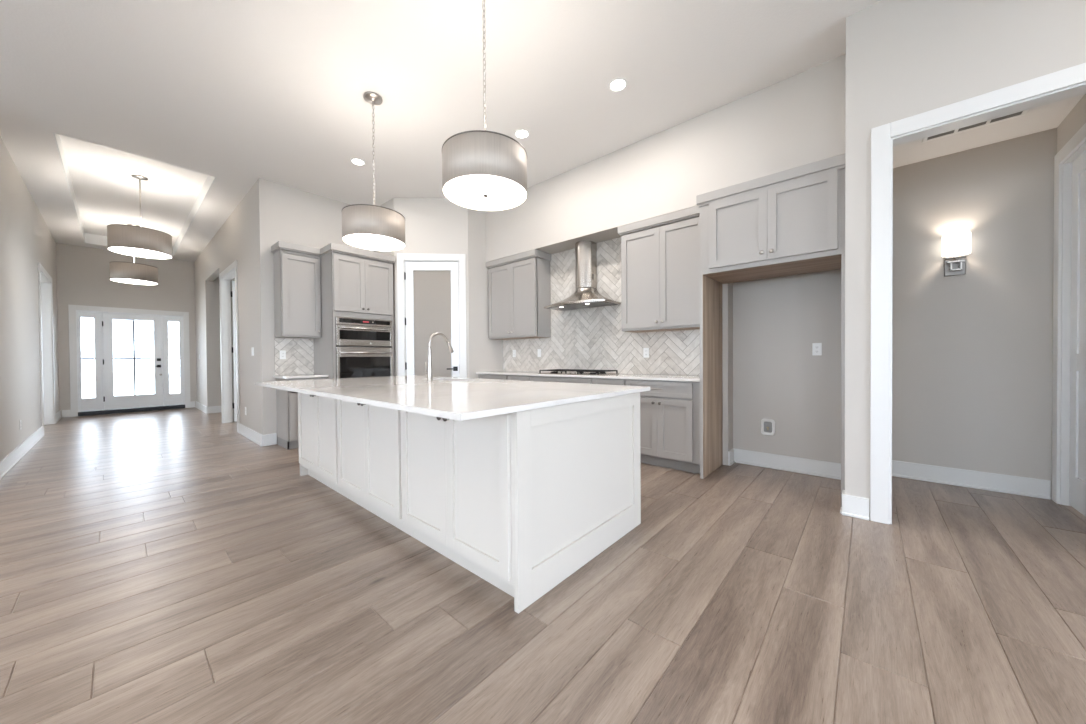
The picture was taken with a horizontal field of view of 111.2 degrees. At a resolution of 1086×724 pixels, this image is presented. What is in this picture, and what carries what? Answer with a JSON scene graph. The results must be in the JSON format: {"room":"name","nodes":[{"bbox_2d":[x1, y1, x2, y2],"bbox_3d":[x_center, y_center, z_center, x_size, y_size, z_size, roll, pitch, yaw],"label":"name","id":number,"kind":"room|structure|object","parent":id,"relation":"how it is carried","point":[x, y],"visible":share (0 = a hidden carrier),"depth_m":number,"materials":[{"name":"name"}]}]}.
{"room":"kitchen","nodes":[
{"label":"kitchen","id":0,"kind":"room"},
{"bbox_2d":[0,136,59,460],"bbox_3d":[-7.325,-0.629,5.290,6.171,3.484,0.120,0,1,41],"label":"wall","id":1,"kind":"structure","parent":0,"point":[26,240],"depth_m":4.51,"materials":[{"name":"grey paint"}]},
{"bbox_2d":[0,410,61,479],"bbox_3d":[-7.265,1.039,5.363,6.171,0.144,0.026,0,1,41],"label":"baseboard","id":2,"kind":"structure","parent":1,"relation":"attached to","point":[13,457],"depth_m":4.32,"materials":[{"name":"white paint"}]},
{"bbox_2d":[38,262,54,433],"bbox_3d":[-8.236,-0.196,6.106,1.644,2.611,0.138,0,1,41],"label":"trim","id":3,"kind":"structure","parent":1,"relation":"attached to","point":[45,289],"depth_m":6.57,"materials":[{"name":"white paint"}]},
{"bbox_2d":[56,243,196,416],"bbox_3d":[-8.949,-0.650,8.211,0.120,3.484,6.200,0,1,41],"label":"wall","id":4,"kind":"structure","parent":0,"point":[83,273],"depth_m":7.83,"materials":[{"name":"grey paint"}]},
{"bbox_2d":[62,401,194,417],"bbox_3d":[-8.928,1.020,8.129,0.026,0.144,1.940,0,1,41],"label":"baseboard","id":5,"kind":"structure","parent":4,"relation":"attached to","point":[65,413],"depth_m":7.46,"materials":[{"name":"white paint"}]},
{"bbox_2d":[68,305,190,416],"bbox_3d":[-8.930,-0.036,8.130,0.018,2.256,1.759,0,1,41],"label":"trim","id":6,"kind":"structure","parent":4,"relation":"attached to","point":[72,309],"depth_m":7.68,"materials":[{"name":"white paint"}]},
{"bbox_2d":[76,310,184,415],"bbox_3d":[-8.959,0.010,8.156,0.160,2.164,1.575,0,1,41],"label":"door","id":7,"kind":"structure","parent":4,"relation":"in","point":[105,402],"depth_m":8.02,"materials":[{"name":"white paint"}]},
{"bbox_2d":[113,320,153,394],"bbox_3d":[-8.964,-0.097,8.155,0.022,1.640,0.604,0,1,41],"label":"window pane","id":8,"kind":"object","parent":7,"relation":"attached to","point":[133,358],"depth_m":8.15,"materials":[{"name":"clear glass"}]},
{"bbox_2d":[213,277,234,421],"bbox_3d":[-5.261,-0.672,7.742,6.051,3.484,2.051,0,1,41],"label":"wall","id":9,"kind":"structure","parent":0,"point":[216,297],"depth_m":7.92,"materials":[{"name":"grey paint"}]},
{"bbox_2d":[207,406,220,413],"bbox_3d":[-6.359,0.996,8.586,0.026,0.144,2.071,0,1,41],"label":"baseboard","id":10,"kind":"structure","parent":9,"relation":"attached to","point":[211,409],"depth_m":7.89,"materials":[{"name":"white paint"}]},
{"bbox_2d":[194,181,260,433],"bbox_3d":[-5.975,-0.657,6.925,6.051,3.484,0.120,0,1,41],"label":"wall","id":11,"kind":"structure","parent":0,"point":[237,238],"depth_m":5.63,"materials":[{"name":"grey paint"}]},
{"bbox_2d":[195,401,262,445],"bbox_3d":[-5.960,1.013,6.844,6.186,0.144,0.026,0,1,41],"label":"baseboard","id":12,"kind":"structure","parent":11,"relation":"attached to","point":[252,435],"depth_m":5.34,"materials":[{"name":"white paint"}]},
{"bbox_2d":[219,260,239,431],"bbox_3d":[-5.182,-0.240,6.227,1.424,2.651,0.138,0,1,41],"label":"trim","id":13,"kind":"structure","parent":11,"relation":"attached to","point":[230,272],"depth_m":6.60,"materials":[{"name":"white paint"}]},
{"bbox_2d":[231,281,236,421],"bbox_3d":[-5.268,-0.197,6.963,0.860,2.528,0.041,-1,1,-45],"label":"door","id":14,"kind":"structure","parent":11,"relation":"in","point":[233,282],"depth_m":6.67,"materials":[{"name":"white paint"}]},
{"bbox_2d":[257,178,371,434],"bbox_3d":[-3.183,-0.661,5.430,0.120,3.484,1.544,0,1,41],"label":"wall","id":15,"kind":"structure","parent":0,"point":[288,214],"depth_m":4.91,"materials":[{"name":"grey paint"}]},
{"bbox_2d":[263,433,276,445],"bbox_3d":[-3.577,1.018,4.874,0.026,0.144,0.144,0,1,41],"label":"baseboard","id":16,"kind":"structure","parent":15,"relation":"attached to","point":[268,439],"depth_m":4.87,"materials":[{"name":"white paint"}]},
{"bbox_2d":[274,338,313,374],"bbox_3d":[-3.396,-0.074,5.089,0.010,0.490,0.462,0,1,41],"label":"tile backsplash","id":17,"kind":"structure","parent":15,"relation":"attached to","point":[299,359],"depth_m":5.08,"materials":[{"name":"beige tile"}]},
{"bbox_2d":[280,350,285,358],"bbox_3d":[-3.482,-0.096,4.976,0.008,0.115,0.070,0,1,41],"label":"wall outlet","id":18,"kind":"object","parent":17,"relation":"attached to","point":[282,353],"visible":1,"depth_m":4.97,"materials":[{"name":"white plastic"}]},
{"bbox_2d":[271,241,321,338],"bbox_3d":[-3.269,-0.923,4.947,0.360,1.190,0.486,0,1,41],"label":"upper cabinet","id":19,"kind":"object","parent":15,"relation":"attached to","point":[297,268],"visible":0.99,"depth_m":4.84,"materials":[{"name":"grey paint"}]},
{"bbox_2d":[372,198,395,375],"bbox_3d":[-2.396,-0.670,5.701,0.709,3.484,0.100,0,1,41],"label":"wall","id":20,"kind":"structure","parent":0,"point":[389,204],"depth_m":5.44,"materials":[{"name":"grey paint"}]},
{"bbox_2d":[394,197,468,377],"bbox_3d":[-1.626,-0.673,5.512,1.054,3.484,0.120,0,1,-4],"label":"wall","id":21,"kind":"structure","parent":0,"point":[432,225],"depth_m":5.44,"materials":[{"name":"grey paint"}]},
{"bbox_2d":[404,261,458,376],"bbox_3d":[-1.627,-0.207,5.452,0.784,2.530,0.102,0,1,-4],"label":"door","id":22,"kind":"structure","parent":21,"relation":"in","point":[432,288],"depth_m":5.47,"materials":[{"name":"white paint"}]},
{"bbox_2d":[397,253,466,377],"bbox_3d":[-1.624,-0.258,5.507,0.984,2.651,0.138,0,1,-4],"label":"trim","id":23,"kind":"structure","parent":21,"relation":"attached to","point":[401,257],"depth_m":5.43,"materials":[{"name":"white paint"}]},
{"bbox_2d":[0,0,881,261],"bbox_3d":[-2.866,-2.501,2.400,16.923,0.300,10.547,0,1,41],"label":"ceiling","id":24,"kind":"structure","parent":0,"point":[238,93],"depth_m":3.17,"materials":[{"name":"white paint"}]},
{"bbox_2d":[109,224,157,284],"bbox_3d":[-7.670,-2.003,6.976,0.613,1.126,0.613,0,1,41],"label":"pendant light","id":25,"kind":"object","parent":24,"relation":"hanging from","point":[123,272],"visible":0.92,"depth_m":6.80,"materials":[{"name":"beige fabric"}]},
{"bbox_2d":[110,278,156,284],"bbox_3d":[-7.666,-1.511,6.982,0.598,0.014,0.598,0,1,41],"label":"diffuser","id":26,"kind":"object","parent":25,"relation":"attached to","point":[140,281],"depth_m":6.94,"materials":[{"name":"white plastic"}]},
{"bbox_2d":[53,132,215,255],"bbox_3d":[-6.638,-2.464,6.064,5.418,0.201,1.273,0,1,41],"label":"trim","id":27,"kind":"structure","parent":24,"relation":"attached to","point":[88,238],"depth_m":5.74,"materials":[{"name":"white paint"}]},
{"bbox_2d":[107,174,171,258],"bbox_3d":[-5.581,-2.003,5.158,0.613,1.116,0.613,0,1,41],"label":"pendant light","id":28,"kind":"object","parent":24,"relation":"hanging from","point":[136,241],"visible":1,"depth_m":5.00,"materials":[{"name":"beige fabric"}]},
{"bbox_2d":[108,247,171,258],"bbox_3d":[-5.577,-1.515,5.163,0.598,0.014,0.598,0,1,41],"label":"diffuser","id":29,"kind":"object","parent":28,"relation":"attached to","point":[145,252],"depth_m":5.13,"materials":[{"name":"white plastic"}]},
{"bbox_2d":[350,158,365,165],"bbox_3d":[-2.200,-2.376,4.423,0.172,0.004,0.172,0,1,41],"label":"recessed light","id":30,"kind":"object","parent":24,"relation":"in","point":[356,161],"visible":1,"depth_m":4.42,"materials":[{"name":"white plastic"}]},
{"bbox_2d":[342,92,404,250],"bbox_3d":[-1.520,-1.688,3.344,0.521,1.363,0.521,0,1,41],"label":"pendant light","id":31,"kind":"object","parent":24,"relation":"hanging from","point":[373,227],"visible":1,"depth_m":3.19,"materials":[{"name":"grey fabric"}]},
{"bbox_2d":[343,234,404,250],"bbox_3d":[-1.515,-1.078,3.350,0.506,0.014,0.506,0,1,41],"label":"diffuser","id":32,"kind":"object","parent":31,"relation":"attached to","point":[385,242],"depth_m":3.31,"materials":[{"name":"white plastic"}]},
{"bbox_2d":[442,0,526,210],"bbox_3d":[-0.366,-1.678,2.335,0.529,1.378,0.529,0,1,41],"label":"pendant light","id":33,"kind":"object","parent":24,"relation":"hanging from","point":[483,170],"visible":1,"depth_m":2.16,"materials":[{"name":"grey fabric"}]},
{"bbox_2d":[443,175,525,209],"bbox_3d":[-0.362,-1.060,2.342,0.514,0.014,0.514,0,1,41],"label":"diffuser","id":34,"kind":"object","parent":33,"relation":"attached to","point":[504,192],"depth_m":2.30,"materials":[{"name":"white plastic"}]},
{"bbox_2d":[514,129,529,138],"bbox_3d":[-0.220,-2.385,3.894,0.172,0.004,0.172,0,1,41],"label":"recessed light","id":35,"kind":"object","parent":24,"relation":"in","point":[520,133],"visible":1,"depth_m":3.88,"materials":[{"name":"white plastic"}]},
{"bbox_2d":[608,78,627,91],"bbox_3d":[0.646,-2.383,3.204,0.172,0.004,0.172,0,1,41],"label":"recessed light","id":36,"kind":"object","parent":24,"relation":"in","point":[617,84],"visible":1,"depth_m":3.19,"materials":[{"name":"white plastic"}]},
{"bbox_2d":[468,209,502,377],"bbox_3d":[-0.815,-0.683,5.899,0.120,3.484,0.990,0,1,41],"label":"wall","id":37,"kind":"structure","parent":0,"point":[485,354],"depth_m":5.64,"materials":[{"name":"grey paint"}]},
{"bbox_2d":[0,407,1085,723],"bbox_3d":[-2.874,1.173,2.401,16.883,0.120,10.400,0,1,41],"label":"floor","id":38,"kind":"structure","parent":0,"point":[169,566],"depth_m":1.68,"materials":[{"name":"brown wood"}]},
{"bbox_2d":[276,377,327,448],"bbox_3d":[-3.171,0.645,4.910,0.580,0.882,0.446,0,1,41],"label":"base cabinet","id":39,"kind":"object","parent":38,"relation":"on","point":[286,401],"visible":0.36,"depth_m":4.66,"materials":[{"name":"grey paint"}]},
{"bbox_2d":[273,374,328,378],"bbox_3d":[-3.187,0.187,4.896,0.554,0.028,0.481,0,1,41],"label":"countertop","id":40,"kind":"structure","parent":39,"relation":"on","point":[299,375],"depth_m":4.78,"materials":[{"name":"white stone"}]},
{"bbox_2d":[300,464,307,475],"bbox_3d":[-1.953,0.646,4.004,0.024,0.883,1.162,0,1,41],"label":"end panel","id":41,"kind":"object","parent":38,"relation":"on","point":[303,471],"visible":0.04,"depth_m":3.58,"materials":[{"name":"grey paint"}]},
{"bbox_2d":[298,393,348,498],"bbox_3d":[-1.849,0.653,3.377,0.954,0.882,0.451,0,1,41],"label":"base cabinet","id":42,"kind":"object","parent":38,"relation":"on","point":[317,415],"visible":0.44,"depth_m":3.19,"materials":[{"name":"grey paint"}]},
{"bbox_2d":[314,243,394,378],"bbox_3d":[-2.692,-0.222,5.310,0.774,2.599,0.852,0,1,41],"label":"tall cabinet","id":43,"kind":"object","parent":38,"relation":"on","point":[355,282],"visible":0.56,"depth_m":5.00,"materials":[{"name":"grey paint"}]},
{"bbox_2d":[335,317,392,378],"bbox_3d":[-2.588,-0.002,5.234,0.585,1.178,0.750,0,1,41],"label":"wall oven","id":44,"kind":"object","parent":43,"relation":"in","point":[363,346],"visible":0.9,"depth_m":5.05,"materials":[{"name":"silver metal"}]},
{"bbox_2d":[337,399,412,536],"bbox_3d":[-1.115,0.654,2.735,0.989,0.882,0.451,0,1,41],"label":"base cabinet","id":45,"kind":"object","parent":38,"relation":"on","point":[368,436],"visible":0.5,"depth_m":2.54,"materials":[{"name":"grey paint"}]},
{"bbox_2d":[401,410,513,596],"bbox_3d":[-0.378,0.656,2.091,0.964,0.882,0.451,0,1,41],"label":"base cabinet","id":46,"kind":"object","parent":38,"relation":"on","point":[457,476],"visible":0.49,"depth_m":1.87,"materials":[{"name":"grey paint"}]},
{"bbox_2d":[478,374,507,379],"bbox_3d":[-0.575,0.619,5.585,0.653,0.882,0.572,0,1,41],"label":"base cabinet","id":47,"kind":"object","parent":38,"relation":"on","point":[482,376],"visible":0.14,"depth_m":5.38,"materials":[{"name":"grey paint"}]},
{"bbox_2d":[508,375,529,380],"bbox_3d":[-0.170,0.620,5.232,0.415,0.882,0.572,0,1,41],"label":"base cabinet","id":48,"kind":"object","parent":38,"relation":"on","point":[510,377],"visible":0.17,"depth_m":5.03,"materials":[{"name":"grey paint"}]},
{"bbox_2d":[530,376,592,383],"bbox_3d":[0.360,0.621,4.768,0.987,0.882,0.572,0,1,41],"label":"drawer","id":49,"kind":"object","parent":38,"relation":"on","point":[532,378],"visible":0.15,"depth_m":4.54,"materials":[{"name":"grey paint"}]},
{"bbox_2d":[513,392,640,613],"bbox_3d":[0.263,0.651,2.067,0.025,0.883,1.162,0,1,41],"label":"end panel","id":50,"kind":"object","parent":38,"relation":"on","point":[577,470],"visible":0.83,"depth_m":1.93,"materials":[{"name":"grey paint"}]},
{"bbox_2d":[593,378,625,384],"bbox_3d":[0.887,0.622,4.308,0.407,0.882,0.572,0,1,41],"label":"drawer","id":51,"kind":"object","parent":38,"relation":"on","point":[605,381],"visible":0.16,"depth_m":4.11,"materials":[{"name":"grey paint"}]},
{"bbox_2d":[626,379,699,473],"bbox_3d":[1.342,0.623,3.909,0.797,0.882,0.572,0,1,41],"label":"base cabinet","id":52,"kind":"object","parent":38,"relation":"on","point":[670,411],"visible":0.77,"depth_m":3.67,"materials":[{"name":"grey paint"}]},
{"bbox_2d":[476,371,699,381],"bbox_3d":[0.407,0.163,4.720,3.272,0.028,0.546,0,1,41],"label":"countertop","id":53,"kind":"structure","parent":52,"relation":"on","point":[525,373],"depth_m":4.16,"materials":[{"name":"white stone"}]},
{"bbox_2d":[538,369,618,375],"bbox_3d":[0.432,0.125,4.673,0.910,0.048,0.470,0,1,41],"label":"gas cooktop","id":54,"kind":"object","parent":53,"relation":"in","point":[555,371],"visible":1,"depth_m":4.54,"materials":[{"name":"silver metal"}]},
{"bbox_2d":[538,372,618,375],"bbox_3d":[0.432,0.144,4.673,0.910,0.009,0.470,0,1,41],"label":"tray","id":55,"kind":"object","parent":54,"relation":"on","point":[565,373],"depth_m":4.51,"materials":[{"name":"silver metal"}]},
{"bbox_2d":[696,153,844,506],"bbox_3d":[2.053,-0.227,3.340,1.055,2.584,0.819,0,1,41],"label":"surround","id":56,"kind":"object","parent":38,"relation":"on","point":[790,221],"visible":0.9,"depth_m":3.10,"materials":[{"name":"grey paint"}]},
{"bbox_3d":[-1.055,0.645,3.520,0.898,0.882,0.801,0,1,41],"label":"cabinet","id":57,"kind":"object","parent":38,"relation":"on","visible":0},
{"bbox_2d":[255,375,649,420],"bbox_3d":[-0.962,0.191,3.007,3.135,0.026,1.590,0,1,41],"label":"countertop","id":58,"kind":"structure","parent":57,"relation":"on","point":[455,398],"depth_m":2.24,"materials":[{"name":"white stone"}]},
{"bbox_2d":[425,332,453,380],"bbox_3d":[-1.004,-0.056,3.598,0.104,0.455,0.293,0,1,41],"label":"kitchen faucet","id":59,"kind":"object","parent":58,"relation":"on","point":[428,372],"visible":1,"depth_m":3.49,"materials":[{"name":"silver metal"}]},
{"bbox_2d":[529,283,732,464],"bbox_3d":[0.727,-0.685,5.022,3.358,3.484,0.320,0,1,41],"label":"wall","id":60,"kind":"structure","parent":0,"point":[727,289],"depth_m":3.83,"materials":[{"name":"grey paint"}]},
{"bbox_2d":[486,249,550,339],"bbox_3d":[-0.381,-0.944,5.523,1.034,1.185,0.350,0,1,41],"label":"upper cabinet","id":61,"kind":"object","parent":60,"relation":"attached to","point":[519,291],"visible":1,"depth_m":5.31,"materials":[{"name":"grey paint"}]},
{"bbox_2d":[544,241,620,310],"bbox_3d":[0.450,-1.119,4.720,0.940,0.830,0.465,0,1,41],"label":"range hood","id":62,"kind":"object","parent":60,"relation":"attached to","point":[586,295],"visible":1,"depth_m":4.71,"materials":[{"name":"silver metal"}]},
{"bbox_2d":[503,237,699,375],"bbox_3d":[0.587,-0.698,4.925,3.272,1.682,0.010,0,1,41],"label":"tile backsplash","id":63,"kind":"structure","parent":60,"relation":"attached to","point":[593,338],"depth_m":4.78,"materials":[{"name":"beige tile"}]},
{"bbox_2d":[643,348,648,357],"bbox_3d":[1.213,-0.109,4.374,0.070,0.115,0.008,0,1,41],"label":"wall outlet","id":64,"kind":"object","parent":63,"relation":"attached to","point":[645,350],"visible":1,"depth_m":4.37,"materials":[{"name":"white plastic"}]},
{"bbox_2d":[618,206,699,332],"bbox_3d":[1.319,-0.940,4.036,0.951,1.185,0.350,0,1,41],"label":"upper cabinet","id":65,"kind":"object","parent":60,"relation":"attached to","point":[660,255],"visible":0.86,"depth_m":3.91,"materials":[{"name":"grey paint"}]},
{"bbox_2d":[485,54,845,261],"bbox_3d":[0.918,-1.980,4.509,4.316,0.884,0.539,0,1,41],"label":"wall","id":66,"kind":"structure","parent":0,"point":[797,120],"depth_m":3.72,"materials":[{"name":"grey paint"}]},
{"bbox_2d":[733,269,840,462],"bbox_3d":[2.421,-0.682,3.664,0.980,3.484,0.134,0,1,41],"label":"wall","id":67,"kind":"structure","parent":0,"point":[777,376],"depth_m":3.62,"materials":[{"name":"grey paint"}]},
{"bbox_2d":[761,419,774,435],"bbox_3d":[2.258,0.654,3.734,0.124,0.164,0.017,0,1,41],"label":"outlet box","id":68,"kind":"object","parent":67,"relation":"attached to","point":[767,425],"visible":1,"depth_m":3.73,"materials":[{"name":"white plastic"}]},
{"bbox_2d":[728,448,840,479],"bbox_3d":[2.304,0.989,3.584,0.915,0.144,0.186,0,1,41],"label":"baseboard","id":69,"kind":"structure","parent":67,"relation":"attached to","point":[820,468],"depth_m":3.63,"materials":[{"name":"white paint"}]},
{"bbox_2d":[812,343,821,354],"bbox_3d":[2.552,-0.118,3.465,0.070,0.115,0.008,0,1,41],"label":"wall outlet","id":70,"kind":"object","parent":67,"relation":"attached to","point":[816,347],"visible":1,"depth_m":3.46,"materials":[{"name":"white plastic"}]},
{"bbox_2d":[845,7,868,497],"bbox_3d":[2.649,-0.677,3.121,0.122,3.484,1.491,0,1,41],"label":"wall partition","id":71,"kind":"structure","parent":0,"point":[857,24],"depth_m":2.56,"materials":[{"name":"grey paint"}]},
{"bbox_2d":[840,0,1085,520],"bbox_3d":[3.911,-0.664,1.089,4.748,3.484,0.146,0,1,41],"label":"wall","id":72,"kind":"structure","parent":0,"point":[925,55],"depth_m":2.26,"materials":[{"name":"grey paint"}]},
{"bbox_2d":[870,63,1085,523],"bbox_3d":[2.671,-0.244,2.186,1.120,2.636,0.138,0,1,41],"label":"trim","id":73,"kind":"structure","parent":72,"relation":"attached to","point":[1070,82],"depth_m":2.45,"materials":[{"name":"white paint"}]},
{"bbox_2d":[892,128,1056,498],"bbox_3d":[3.599,-0.404,3.205,1.199,2.922,0.120,0,1,41],"label":"wall","id":74,"kind":"structure","parent":0,"point":[972,352],"depth_m":3.10,"materials":[{"name":"grey paint"}]},
{"bbox_2d":[942,232,970,276],"bbox_3d":[3.477,-0.905,3.131,0.164,0.333,0.137,0,1,41],"label":"wall sconce","id":75,"kind":"object","parent":74,"relation":"attached to","point":[955,246],"visible":1,"depth_m":3.12,"materials":[{"name":"silver metal"}]},
{"bbox_2d":[892,460,1050,499],"bbox_3d":[3.509,0.985,3.212,1.059,0.144,0.026,0,1,41],"label":"baseboard","id":76,"kind":"structure","parent":74,"relation":"attached to","point":[1025,486],"depth_m":3.11,"materials":[{"name":"white paint"}]},
{"bbox_2d":[893,94,1084,167],"bbox_3d":[3.093,-1.816,2.712,1.078,0.080,1.251,0,1,41],"label":"ceiling","id":77,"kind":"structure","parent":0,"point":[1049,116],"depth_m":2.92,"materials":[{"name":"white paint"}]},
{"bbox_2d":[922,109,1028,142],"bbox_3d":[3.215,-1.773,2.784,0.520,0.008,0.150,0,1,41],"label":"ceiling vent","id":78,"kind":"object","parent":77,"relation":"in","point":[1022,113],"visible":0.48,"depth_m":2.79,"materials":[{"name":"white plastic"}]},
{"bbox_2d":[1057,94,1085,152],"bbox_3d":[3.554,-0.394,2.334,0.120,2.922,1.251,0,1,41],"label":"wall","id":79,"kind":"structure","parent":0,"point":[1076,118],"depth_m":2.63,"materials":[{"name":"grey paint"}]},
{"bbox_2d":[1052,123,1085,505],"bbox_3d":[3.597,-0.246,2.397,0.138,2.621,1.054,0,1,41],"label":"trim","id":80,"kind":"structure","parent":79,"relation":"attached to","point":[1063,160],"depth_m":2.75,"materials":[{"name":"white paint"}]},
{"bbox_2d":[1069,150,1085,516],"bbox_3d":[3.589,-0.197,2.405,0.120,2.505,0.840,0,1,41],"label":"door","id":81,"kind":"structure","parent":79,"relation":"in","point":[1077,452],"depth_m":2.63,"materials":[{"name":"white paint"}]},
{"label":"outside","id":82,"kind":"structure","parent":0,"visible":0},
{"bbox_2d":[82,367,179,397],"bbox_3d":[-22.575,1.387,19.762,180.000,0.050,120.000,0,1,41],"label":"ground","id":83,"kind":"structure","parent":82,"point":[174,372],"depth_m":24.18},
{"bbox_2d":[80,317,171,379],"bbox_3d":[-38.826,-1.426,29.273,10.000,5.600,13.000,0,1,41],"label":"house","id":84,"kind":"structure","parent":83,"relation":"on","point":[122,329],"depth_m":29.39,"materials":[{"name":"white"}]},
{"bbox_2d":[82,382,179,392],"bbox_3d":[-20.882,1.326,20.938,7.000,0.019,28.000,0,1,41],"label":"road","id":85,"kind":"structure","parent":83,"relation":"on","point":[129,387],"depth_m":19.42,"materials":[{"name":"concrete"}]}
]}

